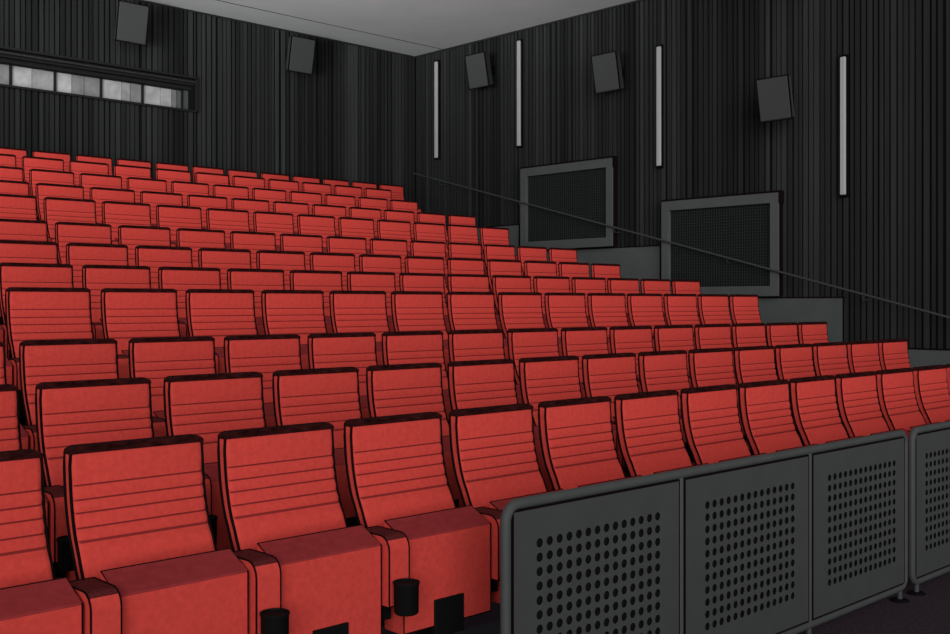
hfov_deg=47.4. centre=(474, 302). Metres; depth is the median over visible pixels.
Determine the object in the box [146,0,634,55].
ceiling
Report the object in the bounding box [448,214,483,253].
seat
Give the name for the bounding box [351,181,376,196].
seat
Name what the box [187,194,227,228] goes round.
seat
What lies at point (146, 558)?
seat
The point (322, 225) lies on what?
seat
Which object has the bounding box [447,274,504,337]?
seat
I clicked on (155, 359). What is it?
seat
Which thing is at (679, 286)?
seat
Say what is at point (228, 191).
seat
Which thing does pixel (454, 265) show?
seat
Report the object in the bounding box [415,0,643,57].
trim
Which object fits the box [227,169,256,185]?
seat
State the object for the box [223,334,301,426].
seat
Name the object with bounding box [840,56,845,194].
diffuser
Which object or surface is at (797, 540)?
barrier
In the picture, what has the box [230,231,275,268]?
seat
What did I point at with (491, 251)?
seat
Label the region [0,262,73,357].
seat
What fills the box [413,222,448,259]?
seat
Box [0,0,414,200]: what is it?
wall
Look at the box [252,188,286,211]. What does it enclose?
seat
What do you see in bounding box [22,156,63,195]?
seat
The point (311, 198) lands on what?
seat
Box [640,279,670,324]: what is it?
seat
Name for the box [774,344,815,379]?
seat
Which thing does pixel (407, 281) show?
seat
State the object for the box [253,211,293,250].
seat
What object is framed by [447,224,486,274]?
seat
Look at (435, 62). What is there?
diffuser
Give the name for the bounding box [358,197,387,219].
seat
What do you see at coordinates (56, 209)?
seat
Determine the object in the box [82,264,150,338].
seat
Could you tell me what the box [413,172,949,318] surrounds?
handrail
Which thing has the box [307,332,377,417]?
seat
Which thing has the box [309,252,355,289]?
seat
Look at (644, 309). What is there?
seat
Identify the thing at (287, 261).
seat
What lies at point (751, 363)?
seat
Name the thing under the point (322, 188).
seat
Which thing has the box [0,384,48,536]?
seat
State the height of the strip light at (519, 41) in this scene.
1.705 m
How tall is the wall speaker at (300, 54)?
0.539 m
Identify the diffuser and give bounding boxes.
[434,61,437,157]
[517,40,520,145]
[656,46,660,165]
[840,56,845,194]
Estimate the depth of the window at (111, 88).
15.38 m
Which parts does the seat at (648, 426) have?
trim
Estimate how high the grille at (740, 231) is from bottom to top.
1.047 m
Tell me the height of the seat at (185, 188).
1.134 m
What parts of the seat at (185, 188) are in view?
trim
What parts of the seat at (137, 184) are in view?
trim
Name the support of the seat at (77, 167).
on the floor
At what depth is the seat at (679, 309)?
10.26 m
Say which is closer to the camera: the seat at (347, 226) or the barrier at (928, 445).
the barrier at (928, 445)
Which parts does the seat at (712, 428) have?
trim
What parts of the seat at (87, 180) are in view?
trim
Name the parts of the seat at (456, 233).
backrest, trim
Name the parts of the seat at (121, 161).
trim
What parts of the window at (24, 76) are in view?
pane, pane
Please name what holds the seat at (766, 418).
on the floor
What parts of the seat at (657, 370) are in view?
trim, backrest, armrest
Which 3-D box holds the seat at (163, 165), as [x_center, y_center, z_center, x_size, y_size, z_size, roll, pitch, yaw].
[-4.002,-1.334,14.575,0.596,1.134,0.483,0,0,-44]
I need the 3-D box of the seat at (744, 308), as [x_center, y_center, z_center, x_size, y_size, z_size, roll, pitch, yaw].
[2.899,0.479,10.932,0.656,1.134,0.483,0,0,-44]
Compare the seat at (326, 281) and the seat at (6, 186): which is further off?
the seat at (6, 186)
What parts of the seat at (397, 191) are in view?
trim, backrest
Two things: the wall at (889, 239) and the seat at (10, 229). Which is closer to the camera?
the seat at (10, 229)
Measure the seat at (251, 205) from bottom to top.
1.134 m
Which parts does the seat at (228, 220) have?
trim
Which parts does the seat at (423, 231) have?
trim, backrest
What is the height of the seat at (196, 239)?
1.134 m
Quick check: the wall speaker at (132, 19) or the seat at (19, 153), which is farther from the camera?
the wall speaker at (132, 19)
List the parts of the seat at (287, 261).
trim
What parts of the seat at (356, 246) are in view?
trim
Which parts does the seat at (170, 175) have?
trim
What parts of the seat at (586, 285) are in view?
trim, backrest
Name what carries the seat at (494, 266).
on the floor
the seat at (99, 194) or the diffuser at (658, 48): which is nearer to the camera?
the seat at (99, 194)
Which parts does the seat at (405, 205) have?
trim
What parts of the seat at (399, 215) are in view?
trim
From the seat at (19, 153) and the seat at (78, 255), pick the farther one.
the seat at (19, 153)
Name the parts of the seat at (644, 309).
trim, backrest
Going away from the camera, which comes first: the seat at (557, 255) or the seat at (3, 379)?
the seat at (3, 379)
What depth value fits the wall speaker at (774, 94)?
13.34 m
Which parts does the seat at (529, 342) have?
trim, backrest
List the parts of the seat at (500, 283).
trim, backrest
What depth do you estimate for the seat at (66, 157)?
13.61 m
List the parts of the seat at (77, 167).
trim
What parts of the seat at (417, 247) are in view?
trim, backrest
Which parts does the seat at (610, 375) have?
trim, backrest, armrest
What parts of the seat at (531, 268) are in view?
trim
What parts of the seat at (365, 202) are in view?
trim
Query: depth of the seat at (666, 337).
8.65 m
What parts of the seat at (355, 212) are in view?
trim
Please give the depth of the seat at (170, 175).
13.63 m
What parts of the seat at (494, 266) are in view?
trim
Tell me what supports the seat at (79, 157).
on the floor
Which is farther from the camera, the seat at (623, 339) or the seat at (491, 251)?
the seat at (491, 251)
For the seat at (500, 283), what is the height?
1.134 m
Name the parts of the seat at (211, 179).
trim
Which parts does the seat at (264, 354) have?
trim, backrest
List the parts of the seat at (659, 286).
trim, backrest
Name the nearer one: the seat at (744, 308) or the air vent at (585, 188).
the seat at (744, 308)
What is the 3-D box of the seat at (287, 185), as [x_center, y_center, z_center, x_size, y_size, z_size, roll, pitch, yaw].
[-2.498,-1.119,14.663,0.596,1.134,0.483,0,0,-44]
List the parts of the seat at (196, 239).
trim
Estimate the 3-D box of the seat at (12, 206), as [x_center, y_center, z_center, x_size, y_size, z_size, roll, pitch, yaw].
[-4.001,-0.396,9.417,0.596,1.134,0.483,0,0,-44]
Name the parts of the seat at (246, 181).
trim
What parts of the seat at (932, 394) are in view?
trim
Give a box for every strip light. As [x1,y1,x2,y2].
[434,60,440,159]
[516,39,522,147]
[656,44,663,167]
[839,54,849,197]
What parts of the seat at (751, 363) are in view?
trim, backrest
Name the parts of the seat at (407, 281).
trim, backrest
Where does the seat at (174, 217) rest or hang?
on the floor
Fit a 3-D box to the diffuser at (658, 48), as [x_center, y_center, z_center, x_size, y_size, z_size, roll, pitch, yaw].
[2.553,-2.732,15.027,0.035,1.656,0.068,0,0,-44]
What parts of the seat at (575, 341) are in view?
trim, backrest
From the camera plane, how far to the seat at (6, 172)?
11.37 m
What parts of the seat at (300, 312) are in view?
trim, backrest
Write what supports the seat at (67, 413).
on the floor
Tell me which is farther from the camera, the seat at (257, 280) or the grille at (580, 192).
the grille at (580, 192)
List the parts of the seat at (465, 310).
trim, backrest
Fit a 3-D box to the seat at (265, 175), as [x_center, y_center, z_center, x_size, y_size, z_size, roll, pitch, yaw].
[-2.810,-1.334,15.715,0.596,1.134,0.483,0,0,-44]
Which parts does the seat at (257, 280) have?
trim, backrest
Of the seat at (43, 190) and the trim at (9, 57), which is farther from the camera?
the trim at (9, 57)
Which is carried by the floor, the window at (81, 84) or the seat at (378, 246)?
the seat at (378, 246)
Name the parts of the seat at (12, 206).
backrest, trim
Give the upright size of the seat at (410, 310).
1.134 m
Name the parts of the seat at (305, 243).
trim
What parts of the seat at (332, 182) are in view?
trim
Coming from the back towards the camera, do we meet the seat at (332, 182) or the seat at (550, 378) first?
the seat at (332, 182)
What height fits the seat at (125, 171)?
1.134 m
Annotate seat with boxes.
[0,147,26,167]
[0,153,16,166]
[0,166,23,180]
[0,180,29,194]
[0,193,49,241]
[0,218,47,241]
[0,240,57,323]
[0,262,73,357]
[0,325,3,342]
[0,341,28,448]
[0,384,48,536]
[0,449,82,633]
[5,287,93,424]
[6,357,12,383]
[19,338,118,486]
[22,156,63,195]
[29,169,74,219]
[32,150,70,171]
[35,183,83,220]
[35,377,154,580]
[43,197,96,241]
[55,222,111,263]
[56,434,248,633]
[66,243,128,287]
[69,160,108,185]
[75,154,112,174]
[79,173,121,199]
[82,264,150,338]
[89,187,134,223]
[100,288,180,377]
[102,201,151,243]
[113,164,150,188]
[116,158,151,178]
[118,225,170,265]
[127,177,166,202]
[128,336,216,436]
[135,245,192,288]
[140,191,182,226]
[155,162,188,170]
[155,168,190,192]
[156,204,202,246]
[158,266,220,336]
[163,371,266,549]
[171,181,208,205]
[176,228,225,266]
[185,289,257,372]
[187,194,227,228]
[192,166,223,181]
[195,172,228,195]
[198,248,251,288]
[206,208,249,248]
[213,184,248,208]
[217,422,381,633]
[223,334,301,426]
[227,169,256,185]
[227,268,284,334]
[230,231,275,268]
[231,198,269,231]
[232,175,264,198]
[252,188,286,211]
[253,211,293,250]
[256,250,305,289]
[260,172,288,188]
[261,290,327,368]
[268,179,298,201]
[272,367,362,526]
[273,201,308,233]
[280,233,322,269]
[289,191,321,214]
[289,270,342,332]
[292,175,319,190]
[297,214,335,252]
[302,182,331,204]
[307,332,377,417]
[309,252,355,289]
[312,204,345,235]
[322,178,348,193]
[325,194,355,216]
[326,236,366,270]
[329,290,389,364]
[334,185,361,206]
[338,217,374,253]
[343,412,490,633]
[347,271,395,331]
[349,207,380,237]
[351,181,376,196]
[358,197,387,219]
[359,254,401,290]
[364,188,391,208]
[366,362,463,506]
[370,238,407,272]
[377,219,411,255]
[379,184,420,211]
[381,331,450,420]
[384,209,414,239]
[390,199,417,221]
[391,291,448,376]
[399,273,449,331]
[405,256,447,301]
[410,240,447,286]
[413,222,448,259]
[417,212,448,246]
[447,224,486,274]
[447,258,497,313]
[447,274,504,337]
[447,291,508,358]
[447,359,552,490]
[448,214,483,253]
[448,242,490,291]
[448,329,521,402]
[449,403,563,602]
[480,226,517,259]
[484,244,515,269]
[487,259,521,291]
[492,275,547,327]
[498,292,561,355]
[507,328,584,397]
[517,246,547,275]
[519,355,616,449]
[524,261,556,291]
[533,276,590,326]
[538,396,640,489]
[544,292,610,352]
[549,247,577,275]
[558,262,589,292]
[561,327,638,386]
[571,277,627,318]
[582,353,639,476]
[587,293,628,340]
[591,263,620,292]
[607,278,639,325]
[609,326,653,391]
[614,390,707,476]
[627,293,665,350]
[638,350,694,464]
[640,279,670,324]
[653,325,694,387]
[663,294,699,348]
[671,279,700,323]
[680,384,766,464]
[688,348,751,454]
[694,324,737,385]
[697,294,733,351]
[729,294,766,341]
[731,323,777,376]
[733,345,802,444]
[738,379,817,454]
[765,322,798,346]
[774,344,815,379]
[789,375,862,445]
[797,322,828,343]
[812,342,849,375]
[835,371,909,437]
[847,340,881,372]
[876,368,939,431]
[878,339,910,369]
[913,365,949,423]
[946,364,949,393]
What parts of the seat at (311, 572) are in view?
armrest, trim, backrest, hinge plate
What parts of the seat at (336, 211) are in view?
trim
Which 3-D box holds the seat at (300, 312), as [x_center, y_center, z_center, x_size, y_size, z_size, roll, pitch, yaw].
[-1.099,0.479,7.112,0.596,1.134,0.483,0,0,-44]
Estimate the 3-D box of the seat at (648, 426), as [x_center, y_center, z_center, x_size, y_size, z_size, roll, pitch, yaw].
[0.996,1.018,5.304,0.596,1.134,0.483,0,0,-44]
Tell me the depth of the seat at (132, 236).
9.43 m
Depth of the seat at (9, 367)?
5.68 m
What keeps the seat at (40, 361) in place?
on the floor
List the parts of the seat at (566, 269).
trim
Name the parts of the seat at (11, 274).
armrest, backrest, trim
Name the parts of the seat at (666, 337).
trim, backrest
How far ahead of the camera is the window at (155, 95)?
15.81 m
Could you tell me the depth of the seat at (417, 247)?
11.73 m
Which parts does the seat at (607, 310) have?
trim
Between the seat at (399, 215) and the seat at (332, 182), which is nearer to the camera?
the seat at (399, 215)
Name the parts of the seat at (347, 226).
trim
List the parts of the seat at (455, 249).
backrest, trim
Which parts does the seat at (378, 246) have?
trim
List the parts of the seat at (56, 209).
trim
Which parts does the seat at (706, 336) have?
trim, backrest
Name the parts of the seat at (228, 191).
trim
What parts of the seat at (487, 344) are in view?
trim, backrest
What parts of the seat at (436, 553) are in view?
armrest, trim, backrest, hinge plate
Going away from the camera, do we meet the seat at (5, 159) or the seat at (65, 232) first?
the seat at (65, 232)
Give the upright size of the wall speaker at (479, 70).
0.539 m
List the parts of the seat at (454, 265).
backrest, trim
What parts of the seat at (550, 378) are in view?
trim, backrest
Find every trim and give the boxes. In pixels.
[0,46,197,112]
[135,0,414,57]
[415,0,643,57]
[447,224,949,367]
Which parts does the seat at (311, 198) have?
trim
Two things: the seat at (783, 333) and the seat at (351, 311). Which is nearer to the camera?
the seat at (351, 311)
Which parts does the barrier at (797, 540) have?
perforated panel, post, perforated panel, post, perforated panel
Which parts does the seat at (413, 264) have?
trim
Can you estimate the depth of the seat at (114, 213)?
10.29 m
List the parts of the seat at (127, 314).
armrest, trim, backrest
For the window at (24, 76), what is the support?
in the wall at (351, 119)
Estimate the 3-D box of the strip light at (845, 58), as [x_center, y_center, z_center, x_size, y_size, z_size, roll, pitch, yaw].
[4.457,-2.138,13.070,0.095,1.721,0.100,0,0,-44]
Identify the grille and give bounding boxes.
[528,168,605,241]
[670,203,769,286]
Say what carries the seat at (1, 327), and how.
on the floor
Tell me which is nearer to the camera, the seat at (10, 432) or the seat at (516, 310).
the seat at (10, 432)
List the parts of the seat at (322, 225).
trim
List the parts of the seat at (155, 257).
trim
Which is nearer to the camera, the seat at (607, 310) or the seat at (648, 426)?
the seat at (648, 426)
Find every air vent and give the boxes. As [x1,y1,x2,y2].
[520,156,617,249]
[661,190,783,295]
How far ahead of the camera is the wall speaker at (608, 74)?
15.27 m
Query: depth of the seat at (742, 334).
9.40 m
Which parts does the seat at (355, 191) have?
trim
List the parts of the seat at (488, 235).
trim, backrest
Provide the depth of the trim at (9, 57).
14.96 m
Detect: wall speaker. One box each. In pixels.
[114,0,149,45]
[286,35,315,74]
[465,51,494,89]
[591,51,624,93]
[755,74,793,122]
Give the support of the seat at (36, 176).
on the floor
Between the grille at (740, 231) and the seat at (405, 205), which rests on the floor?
the seat at (405, 205)
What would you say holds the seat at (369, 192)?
on the floor
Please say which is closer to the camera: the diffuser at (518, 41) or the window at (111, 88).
the window at (111, 88)
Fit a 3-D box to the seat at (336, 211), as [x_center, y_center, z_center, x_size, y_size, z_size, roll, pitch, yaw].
[-1.641,-0.620,12.942,0.596,1.134,0.483,0,0,-44]
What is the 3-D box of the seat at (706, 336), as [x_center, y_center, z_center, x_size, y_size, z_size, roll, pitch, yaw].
[2.122,0.745,8.919,0.596,1.134,0.483,0,0,-44]
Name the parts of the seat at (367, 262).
trim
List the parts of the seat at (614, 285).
trim, backrest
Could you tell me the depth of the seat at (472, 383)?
5.88 m
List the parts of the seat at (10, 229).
trim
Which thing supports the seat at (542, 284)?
on the floor
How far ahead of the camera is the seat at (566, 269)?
11.98 m
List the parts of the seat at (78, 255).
trim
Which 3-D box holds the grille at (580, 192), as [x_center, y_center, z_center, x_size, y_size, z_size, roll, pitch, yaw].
[1.374,-1.450,16.196,0.034,1.010,1.580,0,0,-44]
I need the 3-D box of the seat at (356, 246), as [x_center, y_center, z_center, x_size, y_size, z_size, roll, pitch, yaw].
[-1.181,-0.107,10.842,0.596,1.134,0.483,0,0,-44]
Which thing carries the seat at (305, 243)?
on the floor
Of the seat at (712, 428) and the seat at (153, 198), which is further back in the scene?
the seat at (153, 198)
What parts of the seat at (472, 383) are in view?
trim, backrest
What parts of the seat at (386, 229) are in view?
trim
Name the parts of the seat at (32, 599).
trim, backrest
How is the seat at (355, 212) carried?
on the floor
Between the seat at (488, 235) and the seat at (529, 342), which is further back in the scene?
the seat at (488, 235)
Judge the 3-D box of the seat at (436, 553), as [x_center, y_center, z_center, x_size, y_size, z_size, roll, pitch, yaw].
[-0.197,1.018,4.164,0.596,1.134,0.483,0,0,-44]
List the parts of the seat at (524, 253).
trim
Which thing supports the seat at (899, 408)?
on the floor
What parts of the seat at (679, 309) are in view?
trim, backrest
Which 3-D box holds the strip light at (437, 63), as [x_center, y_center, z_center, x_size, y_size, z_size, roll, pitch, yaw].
[-0.641,-3.283,18.406,0.095,1.690,0.100,0,0,-44]
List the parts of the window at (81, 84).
pane, pane, pane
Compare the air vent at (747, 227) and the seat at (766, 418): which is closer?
the seat at (766, 418)
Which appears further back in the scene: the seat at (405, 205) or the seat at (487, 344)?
the seat at (405, 205)
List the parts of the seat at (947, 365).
backrest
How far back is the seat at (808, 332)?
10.16 m
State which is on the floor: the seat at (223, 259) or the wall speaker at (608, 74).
the seat at (223, 259)
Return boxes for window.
[0,63,10,84]
[11,64,55,90]
[56,71,101,96]
[102,78,142,102]
[143,84,182,107]
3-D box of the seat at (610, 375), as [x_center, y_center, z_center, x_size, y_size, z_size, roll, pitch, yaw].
[0.958,0.881,6.537,0.596,1.134,0.483,0,0,-44]
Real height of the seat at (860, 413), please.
1.134 m
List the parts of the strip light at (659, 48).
plate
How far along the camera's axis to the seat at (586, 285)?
10.74 m
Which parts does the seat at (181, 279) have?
armrest, backrest, trim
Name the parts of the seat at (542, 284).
trim, backrest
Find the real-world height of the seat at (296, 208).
1.134 m
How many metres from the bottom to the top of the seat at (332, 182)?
1.134 m
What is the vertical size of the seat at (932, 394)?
1.134 m
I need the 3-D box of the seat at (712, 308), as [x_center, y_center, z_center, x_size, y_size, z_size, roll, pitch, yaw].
[2.480,0.479,10.531,0.596,1.134,0.483,0,0,-44]
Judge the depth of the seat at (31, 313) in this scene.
6.07 m
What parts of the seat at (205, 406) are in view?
armrest, trim, backrest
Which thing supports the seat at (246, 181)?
on the floor
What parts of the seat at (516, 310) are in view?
trim, backrest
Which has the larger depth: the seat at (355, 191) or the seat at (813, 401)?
the seat at (355, 191)
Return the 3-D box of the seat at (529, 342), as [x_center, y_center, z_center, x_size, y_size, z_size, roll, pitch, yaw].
[0.531,0.745,7.399,0.596,1.134,0.483,0,0,-44]
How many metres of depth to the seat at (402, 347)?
6.76 m
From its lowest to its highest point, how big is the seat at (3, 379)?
1.134 m
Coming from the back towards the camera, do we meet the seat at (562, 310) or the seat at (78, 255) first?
the seat at (562, 310)
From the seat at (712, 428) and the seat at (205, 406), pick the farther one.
the seat at (712, 428)
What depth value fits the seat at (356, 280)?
8.87 m
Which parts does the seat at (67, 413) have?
armrest, trim, backrest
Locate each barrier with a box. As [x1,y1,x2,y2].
[500,430,908,633]
[907,421,949,595]
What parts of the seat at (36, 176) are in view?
backrest, trim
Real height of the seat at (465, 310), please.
1.134 m
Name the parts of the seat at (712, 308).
trim, backrest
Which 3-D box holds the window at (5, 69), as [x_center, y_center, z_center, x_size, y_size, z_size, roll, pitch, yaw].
[-6.371,-3.050,14.099,0.610,0.440,0.090,0,0,-44]
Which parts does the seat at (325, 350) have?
trim, backrest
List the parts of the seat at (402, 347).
trim, backrest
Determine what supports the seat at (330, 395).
on the floor
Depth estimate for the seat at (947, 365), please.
7.97 m
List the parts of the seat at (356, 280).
trim, backrest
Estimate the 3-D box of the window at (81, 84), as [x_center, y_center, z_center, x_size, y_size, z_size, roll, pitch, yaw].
[-5.489,-3.050,14.942,0.650,0.440,0.090,0,0,-44]
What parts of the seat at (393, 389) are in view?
trim, backrest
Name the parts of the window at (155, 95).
pane, pane, pane, pane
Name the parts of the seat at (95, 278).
armrest, backrest, trim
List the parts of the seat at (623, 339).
trim, backrest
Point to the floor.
(929, 613)
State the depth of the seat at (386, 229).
12.59 m
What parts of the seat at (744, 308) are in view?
trim, backrest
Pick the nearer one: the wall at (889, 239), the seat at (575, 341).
the seat at (575, 341)
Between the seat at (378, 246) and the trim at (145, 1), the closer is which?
the seat at (378, 246)
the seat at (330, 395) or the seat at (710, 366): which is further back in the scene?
the seat at (710, 366)
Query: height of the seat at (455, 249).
1.134 m
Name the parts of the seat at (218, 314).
armrest, trim, backrest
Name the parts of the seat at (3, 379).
backrest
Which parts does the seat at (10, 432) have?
trim, backrest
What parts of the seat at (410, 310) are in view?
trim, backrest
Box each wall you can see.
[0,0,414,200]
[415,0,949,348]
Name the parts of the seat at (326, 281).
trim, backrest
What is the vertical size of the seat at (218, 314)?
1.134 m
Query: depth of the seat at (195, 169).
15.06 m
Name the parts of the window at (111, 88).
pane, pane, pane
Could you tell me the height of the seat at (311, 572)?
1.134 m
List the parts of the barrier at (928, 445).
perforated panel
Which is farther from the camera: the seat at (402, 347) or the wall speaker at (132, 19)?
the wall speaker at (132, 19)
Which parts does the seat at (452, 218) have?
backrest, trim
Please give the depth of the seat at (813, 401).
6.53 m
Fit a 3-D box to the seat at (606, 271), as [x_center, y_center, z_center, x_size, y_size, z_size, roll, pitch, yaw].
[1.646,0.116,12.274,0.656,1.134,0.483,0,0,-44]
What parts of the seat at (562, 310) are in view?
trim, backrest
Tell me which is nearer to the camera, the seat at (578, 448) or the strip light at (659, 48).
the seat at (578, 448)
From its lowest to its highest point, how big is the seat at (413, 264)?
1.134 m
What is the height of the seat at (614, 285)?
1.134 m
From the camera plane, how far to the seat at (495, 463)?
4.62 m
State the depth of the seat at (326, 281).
8.48 m
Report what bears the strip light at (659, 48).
attached to the wall at (889, 239)
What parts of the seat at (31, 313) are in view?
armrest, trim, backrest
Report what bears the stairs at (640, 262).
attached to the wall at (889, 239)
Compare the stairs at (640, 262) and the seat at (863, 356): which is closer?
the seat at (863, 356)
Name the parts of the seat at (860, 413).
trim, backrest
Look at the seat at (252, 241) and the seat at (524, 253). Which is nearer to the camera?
the seat at (252, 241)
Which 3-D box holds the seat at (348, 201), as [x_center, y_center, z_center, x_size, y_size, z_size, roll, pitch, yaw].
[-1.664,-0.867,14.190,0.596,1.134,0.483,0,0,-44]
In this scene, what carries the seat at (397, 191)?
on the floor
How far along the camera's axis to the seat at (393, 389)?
5.50 m
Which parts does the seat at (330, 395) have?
trim, backrest, hinge plate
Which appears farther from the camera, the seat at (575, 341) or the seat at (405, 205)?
the seat at (405, 205)
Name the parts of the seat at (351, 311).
trim, backrest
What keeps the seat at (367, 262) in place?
on the floor
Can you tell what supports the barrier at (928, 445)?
on the floor
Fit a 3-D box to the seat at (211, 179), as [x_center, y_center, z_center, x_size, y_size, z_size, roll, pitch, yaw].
[-3.293,-1.119,13.903,0.596,1.134,0.483,0,0,-44]
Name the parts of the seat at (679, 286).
trim, backrest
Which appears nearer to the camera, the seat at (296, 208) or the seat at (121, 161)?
the seat at (296, 208)
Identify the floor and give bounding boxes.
[24,413,949,633]
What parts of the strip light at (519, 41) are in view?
plate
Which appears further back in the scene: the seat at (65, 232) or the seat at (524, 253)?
the seat at (524, 253)
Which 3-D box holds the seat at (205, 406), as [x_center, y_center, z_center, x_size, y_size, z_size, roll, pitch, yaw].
[-1.030,0.881,4.637,0.596,1.134,0.483,0,0,-44]
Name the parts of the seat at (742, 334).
trim, backrest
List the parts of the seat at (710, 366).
trim, backrest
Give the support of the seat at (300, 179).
on the floor
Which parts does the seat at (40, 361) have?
armrest, backrest, trim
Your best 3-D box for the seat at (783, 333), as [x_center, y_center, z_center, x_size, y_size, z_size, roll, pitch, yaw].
[2.917,0.745,9.679,0.596,1.134,0.483,0,0,-44]
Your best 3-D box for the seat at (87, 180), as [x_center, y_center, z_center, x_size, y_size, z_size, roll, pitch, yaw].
[-4.050,-0.867,11.910,0.596,1.134,0.483,0,0,-44]
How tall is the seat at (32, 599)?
1.134 m
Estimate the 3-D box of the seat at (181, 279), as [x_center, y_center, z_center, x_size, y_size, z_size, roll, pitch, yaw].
[-1.920,0.310,7.596,0.596,1.134,0.483,0,0,-44]
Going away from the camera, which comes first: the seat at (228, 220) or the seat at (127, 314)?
the seat at (127, 314)
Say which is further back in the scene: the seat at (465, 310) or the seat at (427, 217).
the seat at (427, 217)
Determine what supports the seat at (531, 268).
on the floor
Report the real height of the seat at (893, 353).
1.134 m
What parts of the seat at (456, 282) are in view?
trim, backrest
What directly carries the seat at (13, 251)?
on the floor
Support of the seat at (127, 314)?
on the floor
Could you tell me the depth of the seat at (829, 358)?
8.54 m
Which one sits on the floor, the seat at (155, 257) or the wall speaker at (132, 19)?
the seat at (155, 257)
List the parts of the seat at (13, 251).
backrest, trim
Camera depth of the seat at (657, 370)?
7.02 m
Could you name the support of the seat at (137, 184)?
on the floor

